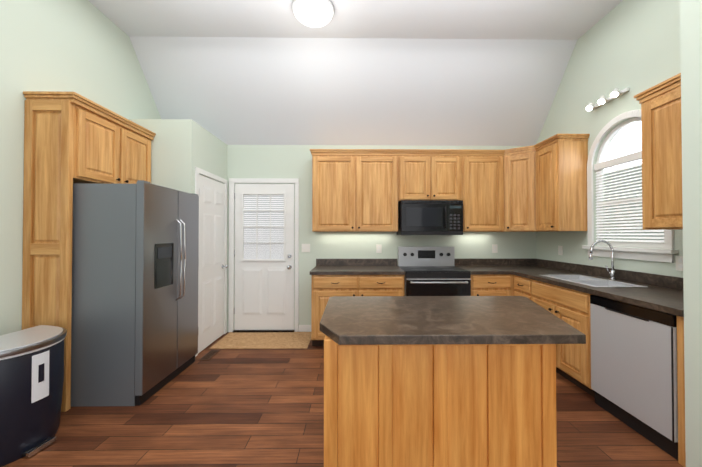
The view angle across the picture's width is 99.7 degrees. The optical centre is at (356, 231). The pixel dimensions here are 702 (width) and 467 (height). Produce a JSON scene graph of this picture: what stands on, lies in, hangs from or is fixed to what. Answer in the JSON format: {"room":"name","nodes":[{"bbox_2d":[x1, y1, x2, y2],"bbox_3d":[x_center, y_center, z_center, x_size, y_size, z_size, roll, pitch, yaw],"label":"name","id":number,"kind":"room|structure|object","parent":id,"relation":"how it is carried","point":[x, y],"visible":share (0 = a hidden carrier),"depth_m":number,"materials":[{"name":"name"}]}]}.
{"room":"kitchen","nodes":[
{"label":"kitchen","id":0,"kind":"room"},
{"bbox_2d":[0,0,160,334],"bbox_3d":[-2.622,-0.483,1.296,0.120,3.710,5.940,0,-1,-1],"label":"wall","id":1,"kind":"structure","parent":0,"point":[85,48],"depth_m":2.42,"materials":[{"name":"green paint"}]},
{"bbox_2d":[128,119,226,352],"bbox_3d":[-2.199,0.089,3.684,0.780,2.620,0.920,0,-1,-1],"label":"wall","id":2,"kind":"structure","parent":0,"point":[181,149],"depth_m":3.24,"materials":[{"name":"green paint"}]},
{"bbox_2d":[2,332,682,466],"bbox_3d":[0.008,1.422,1.304,5.380,0.100,5.940,0,-1,-1],"label":"floor","id":3,"kind":"structure","parent":0,"point":[243,408],"depth_m":2.11,"materials":[{"name":"brown wood"}]},
{"bbox_2d":[0,325,66,466],"bbox_3d":[-2.179,1.037,1.888,0.422,0.684,0.621,0,-1,6],"label":"trash can","id":4,"kind":"object","parent":3,"relation":"on","point":[31,372],"visible":1,"depth_m":1.83,"materials":[{"name":"black plastic"}]},
{"bbox_2d":[22,91,155,411],"bbox_3d":[-2.376,0.157,2.743,0.398,2.462,0.948,0,-1,-1],"label":"tall cabinet","id":5,"kind":"object","parent":3,"relation":"on","point":[70,138],"visible":0.79,"depth_m":2.29,"materials":[{"name":"brown wood"}]},
{"bbox_2d":[71,180,198,406],"bbox_3d":[-2.075,0.493,2.768,0.868,1.792,0.845,0,-1,-1],"label":"refrigerator","id":6,"kind":"object","parent":3,"relation":"on","point":[134,317],"visible":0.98,"depth_m":2.36,"materials":[{"name":"grey metal"}]},
{"bbox_2d":[199,350,219,359],"bbox_3d":[-1.651,1.391,3.336,0.110,0.008,0.280,0,-1,-1],"label":"floor vent","id":7,"kind":"object","parent":3,"relation":"in","point":[210,354],"visible":1,"depth_m":3.32,"materials":[{"name":"brown metal"}]},
{"bbox_2d":[209,332,310,348],"bbox_3d":[-1.171,1.397,3.816,1.160,0.008,0.590,0,-1,-1],"label":"doormat","id":8,"kind":"object","parent":3,"relation":"on","point":[265,340],"visible":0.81,"depth_m":3.78,"materials":[{"name":"beige carpet"}]},
{"bbox_2d":[310,274,365,345],"bbox_3d":[-0.227,0.961,3.835,0.627,0.879,0.637,0,-1,-1],"label":"base cabinet","id":9,"kind":"object","parent":3,"relation":"on","point":[323,286],"depth_m":3.52,"materials":[{"name":"brown wood"}]},
{"bbox_2d":[310,266,404,273],"bbox_3d":[0.008,0.501,3.841,1.138,0.040,0.641,0,-1,-1],"label":"countertop","id":10,"kind":"structure","parent":9,"relation":"on","point":[318,269],"depth_m":3.61,"materials":[{"name":"stone"}]},
{"bbox_2d":[366,274,404,295],"bbox_3d":[0.260,0.961,3.841,0.627,0.879,0.637,0,-1,-1],"label":"base cabinet","id":11,"kind":"object","parent":3,"relation":"on","point":[376,284],"depth_m":3.53,"materials":[{"name":"brown wood"}]},
{"bbox_2d":[398,247,470,295],"bbox_3d":[0.970,0.805,3.805,0.774,1.190,0.696,0,-1,-1],"label":"range","id":12,"kind":"object","parent":3,"relation":"on","point":[432,271],"visible":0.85,"depth_m":3.53,"materials":[{"name":"silver metal"}]},
{"bbox_2d":[324,344,556,466],"bbox_3d":[0.379,0.937,1.694,1.062,0.879,0.700,0,-1,-1],"label":"kitchen island","id":13,"kind":"object","parent":3,"relation":"on","point":[439,381],"depth_m":1.36,"materials":[{"name":"brown wood"}]},
{"bbox_2d":[320,296,585,347],"bbox_3d":[0.507,0.477,1.699,1.386,0.040,0.824,0,-1,-1],"label":"island countertop","id":14,"kind":"structure","parent":13,"relation":"on","point":[347,321],"depth_m":1.47,"materials":[{"name":"stone"}]},
{"bbox_2d":[470,274,513,295],"bbox_3d":[1.606,0.961,3.856,0.477,0.879,0.637,0,-1,-1],"label":"base cabinet","id":15,"kind":"object","parent":3,"relation":"on","point":[481,284],"depth_m":3.54,"materials":[{"name":"brown wood"}]},
{"bbox_2d":[455,266,549,273],"bbox_3d":[1.955,0.501,3.864,1.183,0.040,0.641,0,-1,-1],"label":"countertop","id":16,"kind":"structure","parent":15,"relation":"on","point":[473,269],"depth_m":3.83,"materials":[{"name":"stone"}]},
{"bbox_2d":[514,270,683,317],"bbox_3d":[2.220,0.487,2.635,0.682,0.040,1.822,0,-1,-1],"label":"countertop","id":17,"kind":"structure","parent":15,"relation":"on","point":[660,298],"depth_m":2.27,"materials":[{"name":"stone"}]},
{"bbox_2d":[542,275,646,286],"bbox_3d":[2.196,0.554,2.825,0.442,0.181,0.742,0,-1,-1],"label":"sink basin","id":18,"kind":"object","parent":17,"relation":"in","point":[590,281],"visible":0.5,"depth_m":2.82,"materials":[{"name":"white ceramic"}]},
{"bbox_2d":[589,240,616,279],"bbox_3d":[2.382,0.276,2.888,0.261,0.386,0.096,0,-1,-1],"label":"faucet","id":19,"kind":"object","parent":17,"relation":"on","point":[612,273],"visible":1,"depth_m":2.86,"materials":[{"name":"silver metal"}]},
{"bbox_2d":[514,274,587,298],"bbox_3d":[2.213,0.956,3.378,0.678,0.879,0.374,0,-1,-1],"label":"base cabinet","id":20,"kind":"object","parent":3,"relation":"on","point":[524,287],"depth_m":3.13,"materials":[{"name":"brown wood"}]},
{"bbox_2d":[530,294,673,397],"bbox_3d":[2.220,1.039,2.797,0.678,0.700,0.786,0,-1,-1],"label":"base cabinet","id":21,"kind":"object","parent":3,"relation":"on","point":[568,302],"depth_m":2.57,"materials":[{"name":"brown wood"}]},
{"bbox_2d":[590,295,677,459],"bbox_3d":[2.191,0.944,2.087,0.596,0.874,0.620,0,-1,-1],"label":"dishwasher","id":22,"kind":"object","parent":3,"relation":"on","point":[633,367],"visible":0.73,"depth_m":2.00,"materials":[{"name":"grey metal"}]},
{"bbox_2d":[129,36,576,145],"bbox_3d":[-0.021,-1.734,3.839,5.380,1.078,0.898,0,-1,-1],"label":"ceiling","id":23,"kind":"structure","parent":0,"point":[345,91],"depth_m":3.72,"materials":[{"name":"white paint"}]},
{"bbox_2d":[88,0,622,39],"bbox_3d":[0.013,-2.293,0.886,5.380,0.100,5.020,0,-1,-1],"label":"ceiling","id":24,"kind":"structure","parent":0,"point":[503,19],"depth_m":3.09,"materials":[{"name":"white paint"}]},
{"bbox_2d":[292,0,333,27],"bbox_3d":[-0.430,-2.161,2.950,0.420,0.114,0.420,0,-1,-1],"label":"dome ceiling light","id":25,"kind":"object","parent":24,"relation":"attached to","point":[315,13],"visible":1,"depth_m":2.88,"materials":[{"name":"white glass"}]},
{"bbox_2d":[227,145,535,331],"bbox_3d":[-0.025,0.045,4.230,5.140,2.720,0.120,0,-1,-1],"label":"wall","id":26,"kind":"structure","parent":0,"point":[269,161],"depth_m":4.17,"materials":[{"name":"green paint"}]},
{"bbox_2d":[195,167,298,356],"bbox_3d":[-1.306,0.327,3.723,1.003,2.145,0.853,0,-1,-1],"label":"doors","id":27,"kind":"structure","parent":26,"relation":"attached to","point":[262,253],"depth_m":4.12,"materials":[{"name":"white"}]},
{"bbox_2d":[299,325,310,331],"bbox_3d":[0.010,1.324,1.245,5.138,0.095,5.818,0,-1,-1],"label":"baseboard","id":28,"kind":"structure","parent":26,"relation":"attached to","point":[304,328],"depth_m":4.13,"materials":[{"name":"white"}]},
{"bbox_2d":[302,244,309,251],"bbox_3d":[-0.709,0.234,4.151,0.120,0.118,0.014,0,-1,-1],"label":"light switch","id":29,"kind":"object","parent":26,"relation":"attached to","point":[305,247],"depth_m":4.15,"materials":[{"name":"white plastic"}]},
{"bbox_2d":[310,150,361,231],"bbox_3d":[-0.258,-0.506,3.997,0.632,1.022,0.346,0,-1,-1],"label":"upper cabinet","id":30,"kind":"object","parent":26,"relation":"attached to","point":[336,174],"depth_m":3.83,"materials":[{"name":"brown wood"}]},
{"bbox_2d":[376,244,381,252],"bbox_3d":[0.315,0.244,4.166,0.075,0.118,0.008,0,-1,-1],"label":"outlet","id":31,"kind":"object","parent":26,"relation":"attached to","point":[378,246],"depth_m":4.16,"materials":[{"name":"white plastic"}]},
{"bbox_2d":[362,150,397,231],"bbox_3d":[0.231,-0.506,4.003,0.619,1.022,0.346,0,-1,-1],"label":"upper cabinet","id":32,"kind":"object","parent":26,"relation":"attached to","point":[379,167],"depth_m":3.83,"materials":[{"name":"brown wood"}]},
{"bbox_2d":[398,150,437,201],"bbox_3d":[0.785,-0.707,4.011,0.485,0.619,0.346,0,-1,-1],"label":"upper cabinet","id":33,"kind":"object","parent":26,"relation":"attached to","point":[417,169],"depth_m":3.84,"materials":[{"name":"brown wood"}]},
{"bbox_2d":[397,200,462,234],"bbox_3d":[0.964,-0.172,3.950,0.792,0.444,0.460,0,-1,-1],"label":"microwave","id":34,"kind":"object","parent":33,"relation":"attached to","point":[430,217],"visible":1,"depth_m":3.76,"materials":[{"name":"black metal"}]},
{"bbox_2d":[316,258,533,265],"bbox_3d":[0.989,0.434,4.165,3.107,0.100,0.018,0,-1,-1],"label":"backsplash","id":35,"kind":"structure","parent":26,"relation":"attached to","point":[527,261],"depth_m":4.16,"materials":[{"name":"stone"}]},
{"bbox_2d":[438,150,461,199],"bbox_3d":[1.134,-0.707,4.015,0.484,0.619,0.346,0,-1,-1],"label":"upper cabinet","id":36,"kind":"object","parent":26,"relation":"attached to","point":[449,161],"depth_m":3.84,"materials":[{"name":"brown wood"}]},
{"bbox_2d":[462,150,505,231],"bbox_3d":[1.683,-0.506,3.998,0.611,1.022,0.389,0,-1,-1],"label":"upper cabinet","id":37,"kind":"object","parent":26,"relation":"attached to","point":[483,171],"depth_m":3.85,"materials":[{"name":"brown wood"}]},
{"bbox_2d":[492,244,497,252],"bbox_3d":[1.955,0.245,4.185,0.075,0.118,0.008,0,-1,-1],"label":"outlet","id":38,"kind":"object","parent":26,"relation":"attached to","point":[494,246],"depth_m":4.18,"materials":[{"name":"white plastic"}]},
{"bbox_2d":[536,0,682,277],"bbox_3d":[2.638,-0.482,1.356,0.120,3.710,5.940,0,-1,-1],"label":"wall","id":39,"kind":"structure","parent":0,"point":[634,46],"depth_m":2.97,"materials":[{"name":"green paint"}]},
{"bbox_2d":[506,146,529,231],"bbox_3d":[2.237,-0.507,3.924,0.616,1.022,0.550,0,-1,-1],"label":"upper cabinet","id":40,"kind":"object","parent":39,"relation":"attached to","point":[517,159],"depth_m":3.76,"materials":[{"name":"brown wood"}]},
{"bbox_2d":[530,138,587,231],"bbox_3d":[2.350,-0.512,3.480,0.400,1.022,0.441,0,-1,-1],"label":"upper cabinet","id":41,"kind":"object","parent":39,"relation":"attached to","point":[541,186],"depth_m":3.27,"materials":[{"name":"brown wood"}]},
{"bbox_2d":[558,246,562,254],"bbox_3d":[2.545,0.239,3.698,0.008,0.118,0.075,0,-1,-1],"label":"outlet","id":42,"kind":"object","parent":39,"relation":"attached to","point":[560,248],"depth_m":3.69,"materials":[{"name":"white plastic"}]},
{"bbox_2d":[585,88,629,110],"bbox_3d":[2.486,-1.317,2.984,0.140,0.092,0.420,0,-1,-1],"label":"track spotlights","id":43,"kind":"object","parent":39,"relation":"attached to","point":[614,94],"visible":0.98,"depth_m":2.95,"materials":[{"name":"white"}]},
{"bbox_2d":[534,258,682,289],"bbox_3d":[2.548,0.421,2.951,0.018,0.100,2.445,0,-1,-1],"label":"backsplash","id":44,"kind":"structure","parent":39,"relation":"attached to","point":[599,272],"depth_m":2.83,"materials":[{"name":"stone"}]},
{"bbox_2d":[582,110,678,262],"bbox_3d":[2.586,-0.434,2.825,0.170,1.386,0.920,0,-1,-1],"label":"arched window","id":45,"kind":"structure","parent":39,"relation":"in","point":[618,187],"depth_m":2.89,"materials":[{"name":"white"}]},
{"bbox_2d":[634,73,682,229],"bbox_3d":[2.375,-0.549,2.046,0.383,1.065,0.616,0,-1,-1],"label":"upper cabinet","id":46,"kind":"object","parent":39,"relation":"attached to","point":[661,129],"visible":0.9,"depth_m":2.15,"materials":[{"name":"brown wood"}]},
{"bbox_2d":[676,256,682,270],"bbox_3d":[2.561,0.254,2.338,0.008,0.118,0.075,0,-1,-1],"label":"outlet","id":47,"kind":"object","parent":39,"relation":"attached to","point":[679,259],"depth_m":2.34,"materials":[{"name":"white plastic"}]},
{"bbox_2d":[680,0,701,466],"bbox_3d":[2.236,-0.429,1.666,0.676,3.610,0.130,0,-1,-1],"label":"wall","id":48,"kind":"structure","parent":0,"point":[691,59],"depth_m":1.67,"materials":[{"name":"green paint"}]},
{"label":"outside","id":49,"kind":"structure","parent":0,"visible":0},
{"bbox_2d":[605,121,641,160],"bbox_3d":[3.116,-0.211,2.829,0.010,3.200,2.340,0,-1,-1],"label":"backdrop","id":50,"kind":"structure","parent":49,"point":[626,140],"depth_m":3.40,"materials":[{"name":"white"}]}
]}

